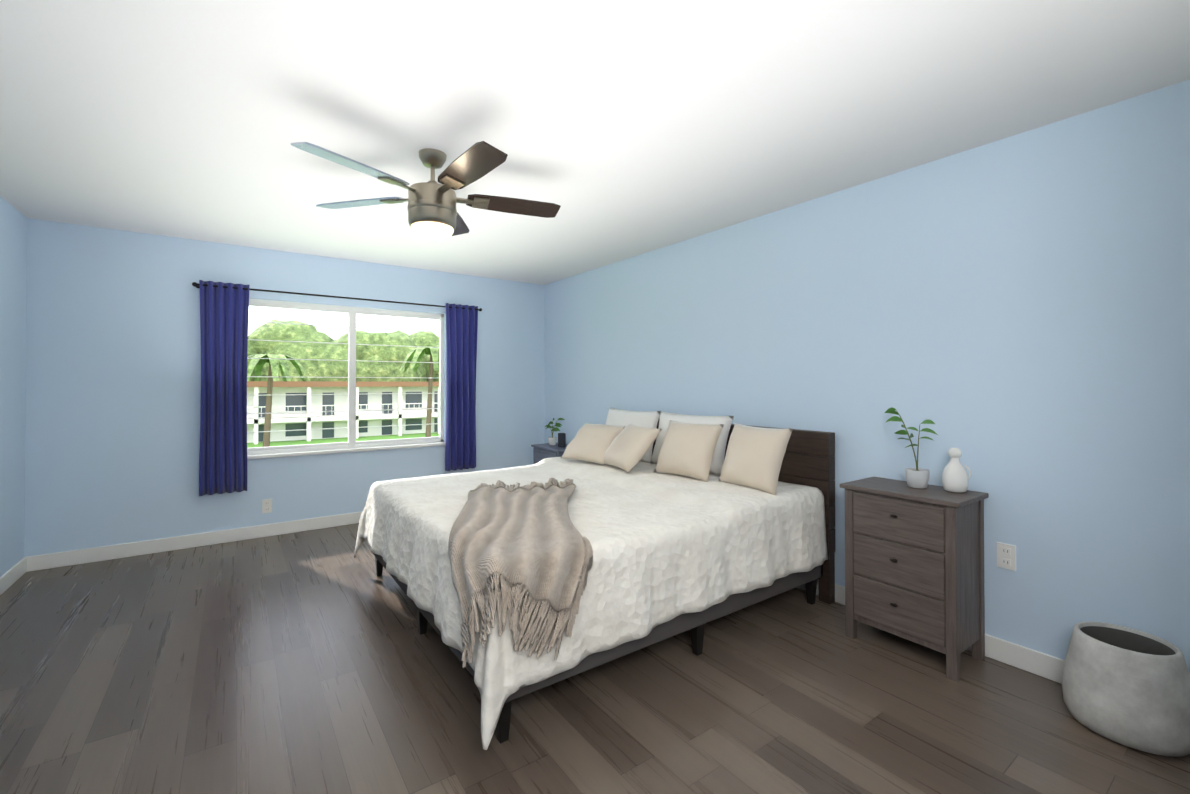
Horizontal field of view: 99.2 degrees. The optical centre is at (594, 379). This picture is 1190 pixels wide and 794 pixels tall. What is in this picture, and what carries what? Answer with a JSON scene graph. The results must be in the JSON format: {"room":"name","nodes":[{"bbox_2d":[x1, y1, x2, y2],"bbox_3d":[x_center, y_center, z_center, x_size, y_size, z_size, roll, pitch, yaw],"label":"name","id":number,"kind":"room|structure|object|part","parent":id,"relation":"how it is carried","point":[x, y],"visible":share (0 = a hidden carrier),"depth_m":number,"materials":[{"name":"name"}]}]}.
{"room":"bedroom","nodes":[
{"label":"bedroom","id":0,"kind":"room"},
{"bbox_2d":[0,197,27,576],"bbox_3d":[-2.208,0.084,0.949,0.120,2.470,6.510,0,-1,-35],"label":"wall","id":1,"kind":"structure","parent":0,"point":[13,274],"depth_m":3.33,"materials":[{"name":"blue paint"}]},
{"bbox_2d":[0,557,26,594],"bbox_3d":[-2.153,1.266,0.978,0.014,0.105,6.270,0,-1,-35],"label":"baseboard","id":2,"kind":"structure","parent":1,"relation":"attached to","point":[12,575],"depth_m":3.32,"materials":[{"name":"white paint"}]},
{"bbox_2d":[24,218,544,556],"bbox_3d":[-2.317,0.116,4.790,4.150,2.470,0.120,0,-1,-35],"label":"wall","id":3,"kind":"structure","parent":0,"point":[113,374],"depth_m":3.98,"materials":[{"name":"blue paint"}]},
{"bbox_2d":[27,511,362,571],"bbox_3d":[-2.279,1.298,4.725,4.150,0.105,0.014,0,-1,-35],"label":"baseboard","id":4,"kind":"structure","parent":3,"relation":"attached to","point":[68,558],"depth_m":4.01,"materials":[{"name":"white paint"}]},
{"bbox_2d":[262,499,271,512],"bbox_3d":[-2.814,1.088,4.349,0.072,0.116,0.010,0,-1,-35],"label":"outlet","id":5,"kind":"object","parent":3,"relation":"attached to","point":[266,505],"visible":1,"depth_m":4.35,"materials":[{"name":"white plastic"}]},
{"bbox_2d":[192,280,481,495],"bbox_3d":[-2.210,0.073,4.726,2.436,1.715,0.109,0,-1,-35],"label":"curtains","id":6,"kind":"object","parent":3,"relation":"attached to","point":[224,311],"visible":1,"depth_m":4.17,"materials":[{"name":"blue fabric"}]},
{"bbox_3d":[-2.217,-0.749,4.742,2.436,0.040,0.087,0,-1,-35],"label":"rod","id":7,"kind":"part","parent":6,"relation":"part of","materials":[{"name":"grey metal"}]},
{"bbox_2d":[247,298,443,454],"bbox_3d":[-2.305,-0.019,4.809,1.750,1.340,0.055,0,-1,-35],"label":"window","id":8,"kind":"structure","parent":3,"relation":"in","point":[352,312],"depth_m":4.79,"materials":[{"name":"white paint"}]},
{"bbox_2d":[247,442,444,458],"bbox_3d":[-2.272,0.662,4.756,1.790,0.027,0.080,0,-1,-35],"label":"window sill","id":9,"kind":"structure","parent":3,"relation":"attached to","point":[259,456],"depth_m":4.67,"materials":[{"name":"white paint"}]},
{"bbox_2d":[0,523,1189,793],"bbox_3d":[-0.467,1.359,2.174,4.390,0.060,6.510,0,-1,-35],"label":"floor","id":10,"kind":"structure","parent":0,"point":[304,663],"depth_m":2.06,"materials":[{"name":"brown wood"}]},
{"bbox_2d":[531,443,567,463],"bbox_3d":[-0.385,1.026,5.284,0.356,0.660,0.556,0,-1,-35],"label":"nightstand","id":11,"kind":"object","parent":10,"relation":"on","point":[543,451],"visible":0.27,"depth_m":5.24,"materials":[{"name":"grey wood"}]},
{"bbox_3d":[-0.503,0.968,5.200,0.020,0.471,0.428,0,-1,-35],"label":"drawer","id":12,"kind":"part","parent":11,"relation":"part of","materials":[{"name":"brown wood"}]},
{"bbox_2d":[545,418,564,444],"bbox_3d":[-0.438,0.550,5.377,0.170,0.291,0.225,0,-1,-35],"label":"plant","id":13,"kind":"object","parent":11,"relation":"on","point":[552,440],"visible":1,"depth_m":5.36,"materials":[{"name":"green plant"}]},
{"bbox_2d":[558,433,565,446],"bbox_3d":[-0.342,0.623,5.207,0.080,0.142,0.080,0,-1,-35],"label":"speaker","id":14,"kind":"object","parent":11,"relation":"on","point":[561,439],"visible":0.98,"depth_m":5.17},
{"bbox_2d":[354,408,834,749],"bbox_3d":[-0.103,0.792,3.233,2.295,1.093,2.255,0,-1,-35],"label":"bed","id":15,"kind":"object","parent":10,"relation":"on","point":[619,533],"visible":1,"depth_m":2.48,"materials":[{"name":"grey fabric"}]},
{"bbox_2d":[448,477,592,667],"bbox_3d":[-0.314,0.808,2.549,1.160,0.430,1.385,0,-1,-35],"label":"throw","id":16,"kind":"object","parent":15,"relation":"on","point":[520,558],"depth_m":1.93,"materials":[{"name":"beige fabric"}]},
{"bbox_2d":[560,423,625,464],"bbox_3d":[-0.014,0.502,4.056,0.388,0.277,0.522,0,-1,-35],"label":"pillow","id":17,"kind":"object","parent":15,"relation":"on","point":[591,444],"depth_m":3.97,"materials":[{"name":"beige fabric"}]},
{"bbox_3d":[-0.086,1.083,3.251,2.105,0.200,2.050,0,-1,-35],"label":"frame","id":18,"kind":"part","parent":15,"relation":"part of","materials":[{"name":"grey fabric"}]},
{"bbox_2d":[603,424,661,471],"bbox_3d":[0.254,0.493,3.731,0.355,0.289,0.511,0,-1,-35],"label":"pillow","id":19,"kind":"object","parent":15,"relation":"on","point":[623,447],"depth_m":3.64,"materials":[{"name":"beige fabric"}]},
{"bbox_2d":[605,408,660,462],"bbox_3d":[0.278,0.458,4.288,0.210,0.408,0.723,0,-1,-35],"label":"pillow","id":20,"kind":"object","parent":15,"relation":"on","point":[615,417],"depth_m":4.15,"materials":[{"name":"white fabric"}]},
{"bbox_2d":[654,420,723,481],"bbox_3d":[0.625,0.471,3.429,0.244,0.356,0.476,0,-1,-35],"label":"pillow","id":21,"kind":"object","parent":15,"relation":"on","point":[686,453],"depth_m":3.34,"materials":[{"name":"beige fabric"}]},
{"bbox_2d":[650,412,733,475],"bbox_3d":[0.685,0.453,3.718,0.214,0.404,0.724,0,-1,-35],"label":"pillow","id":22,"kind":"object","parent":15,"relation":"on","point":[717,462],"depth_m":3.62,"materials":[{"name":"white fabric"}]},
{"bbox_3d":[0.800,0.835,3.882,0.070,1.018,2.120,0,-1,-35],"label":"headboard","id":23,"kind":"part","parent":15,"relation":"part of","materials":[{"name":"brown wood"}]},
{"bbox_2d":[718,423,792,494],"bbox_3d":[0.957,0.468,3.065,0.218,0.371,0.473,0,-1,-35],"label":"pillow","id":24,"kind":"object","parent":15,"relation":"on","point":[754,456],"depth_m":2.97,"materials":[{"name":"beige fabric"}]},
{"bbox_2d":[840,476,988,681],"bbox_3d":[1.571,0.937,2.522,0.366,0.790,0.536,0,-1,-35],"label":"nightstand","id":25,"kind":"object","parent":10,"relation":"on","point":[914,564],"visible":0.98,"depth_m":2.39,"materials":[{"name":"brown wood"}]},
{"bbox_3d":[1.431,0.864,2.423,0.023,0.438,0.032,0,-1,-35],"label":"knob","id":26,"kind":"part","parent":25,"relation":"part of","materials":[{"name":"grey"}]},
{"bbox_3d":[1.449,0.890,2.435,0.020,0.621,0.408,0,-1,-35],"label":"drawer","id":27,"kind":"part","parent":25,"relation":"part of","materials":[{"name":"brown wood"}]},
{"bbox_2d":[885,407,937,488],"bbox_3d":[1.592,0.343,2.539,0.228,0.396,0.284,0,-1,-35],"label":"plant","id":28,"kind":"object","parent":25,"relation":"on","point":[916,477],"visible":1,"depth_m":2.52,"materials":[{"name":"green plant"}]},
{"bbox_2d":[942,448,970,492],"bbox_3d":[1.744,0.435,2.444,0.104,0.211,0.118,0,-1,-35],"label":"ceramic bottle","id":29,"kind":"object","parent":25,"relation":"on","point":[955,477],"visible":1,"depth_m":2.42,"materials":[{"name":"white ceramic"}]},
{"bbox_2d":[1062,622,1189,756],"bbox_3d":[2.010,1.153,1.918,0.330,0.347,0.359,0,-1,-35],"label":"concrete planter","id":30,"kind":"object","parent":10,"relation":"on","point":[1126,686],"visible":1,"depth_m":1.82,"materials":[{"name":"grey concrete"}]},
{"bbox_2d":[0,0,1189,284],"bbox_3d":[-0.467,-1.181,2.196,4.390,0.080,6.510,0,-1,-35],"label":"ceiling","id":31,"kind":"structure","parent":0,"point":[618,130],"depth_m":2.10,"materials":[{"name":"white paint"}]},
{"bbox_2d":[291,141,560,238],"bbox_3d":[-0.791,-0.934,2.538,1.287,0.408,1.252,0,-1,-35],"label":"ceiling fan","id":32,"kind":"object","parent":31,"relation":"hanging from","point":[432,211],"visible":1,"depth_m":2.46,"materials":[{"name":"silver metal"}]},
{"bbox_3d":[-0.821,-0.748,2.561,0.204,0.036,0.204,0,-1,-35],"label":"lamp shade","id":33,"kind":"part","parent":32,"relation":"part of","materials":[{"name":"white glass"}]},
{"bbox_3d":[-0.812,-0.922,2.554,0.558,0.026,0.542,0,-1,-35],"label":"arm","id":34,"kind":"part","parent":32,"relation":"part of"},
{"bbox_2d":[545,79,1189,674],"bbox_3d":[0.906,0.109,3.939,0.120,2.470,5.240,0,-1,-35],"label":"wall","id":35,"kind":"structure","parent":0,"point":[1009,317],"depth_m":2.43,"materials":[{"name":"blue paint"}]},
{"bbox_2d":[796,579,1064,683],"bbox_3d":[0.880,1.291,3.849,0.014,0.105,5.100,0,-1,-35],"label":"baseboard","id":36,"kind":"structure","parent":35,"relation":"attached to","point":[1047,666],"depth_m":2.33,"materials":[{"name":"white paint"}]},
{"bbox_2d":[997,542,1015,570],"bbox_3d":[1.930,0.831,2.379,0.010,0.116,0.072,0,-1,-35],"label":"electrical outlet","id":37,"kind":"object","parent":35,"relation":"attached to","point":[1006,556],"visible":1,"depth_m":2.37,"materials":[{"name":"white plastic"}]},
{"label":"outside","id":38,"kind":"structure","parent":0,"visible":0},
{"bbox_2d":[247,432,438,447],"bbox_3d":[-17.579,5.274,48.557,150.000,0.300,88.230,0,-1,-35],"label":"lawn","id":39,"kind":"structure","parent":38,"point":[320,441],"depth_m":42.02,"materials":[{"name":"green plant"}]},
{"bbox_2d":[247,381,438,443],"bbox_3d":[-19.354,2.695,51.078,91.000,4.900,11.100,0,-1,-35],"label":"building","id":40,"kind":"structure","parent":39,"relation":"on","point":[367,398],"depth_m":43.64,"materials":[{"name":"white"}]},
{"bbox_2d":[247,319,438,381],"bbox_3d":[-24.838,-0.255,61.317,96.620,14.006,15.134,0,-1,-35],"label":"trees","id":41,"kind":"object","parent":39,"relation":"on","point":[322,352],"visible":0.08,"depth_m":52.89,"materials":[{"name":"green plant"}]},
{"bbox_2d":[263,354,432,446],"bbox_3d":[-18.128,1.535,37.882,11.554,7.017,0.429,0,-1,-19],"label":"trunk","id":42,"kind":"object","parent":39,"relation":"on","point":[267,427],"visible":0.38,"depth_m":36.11,"materials":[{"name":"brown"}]},
{"bbox_2d":[247,346,438,381],"bbox_3d":[-17.983,-1.184,38.038,16.123,2.680,5.141,0,-1,-19],"label":"fronds","id":43,"kind":"object","parent":42,"relation":"attached to","point":[416,354],"visible":0.73,"depth_m":37.44,"materials":[{"name":"green plant"}]}
]}

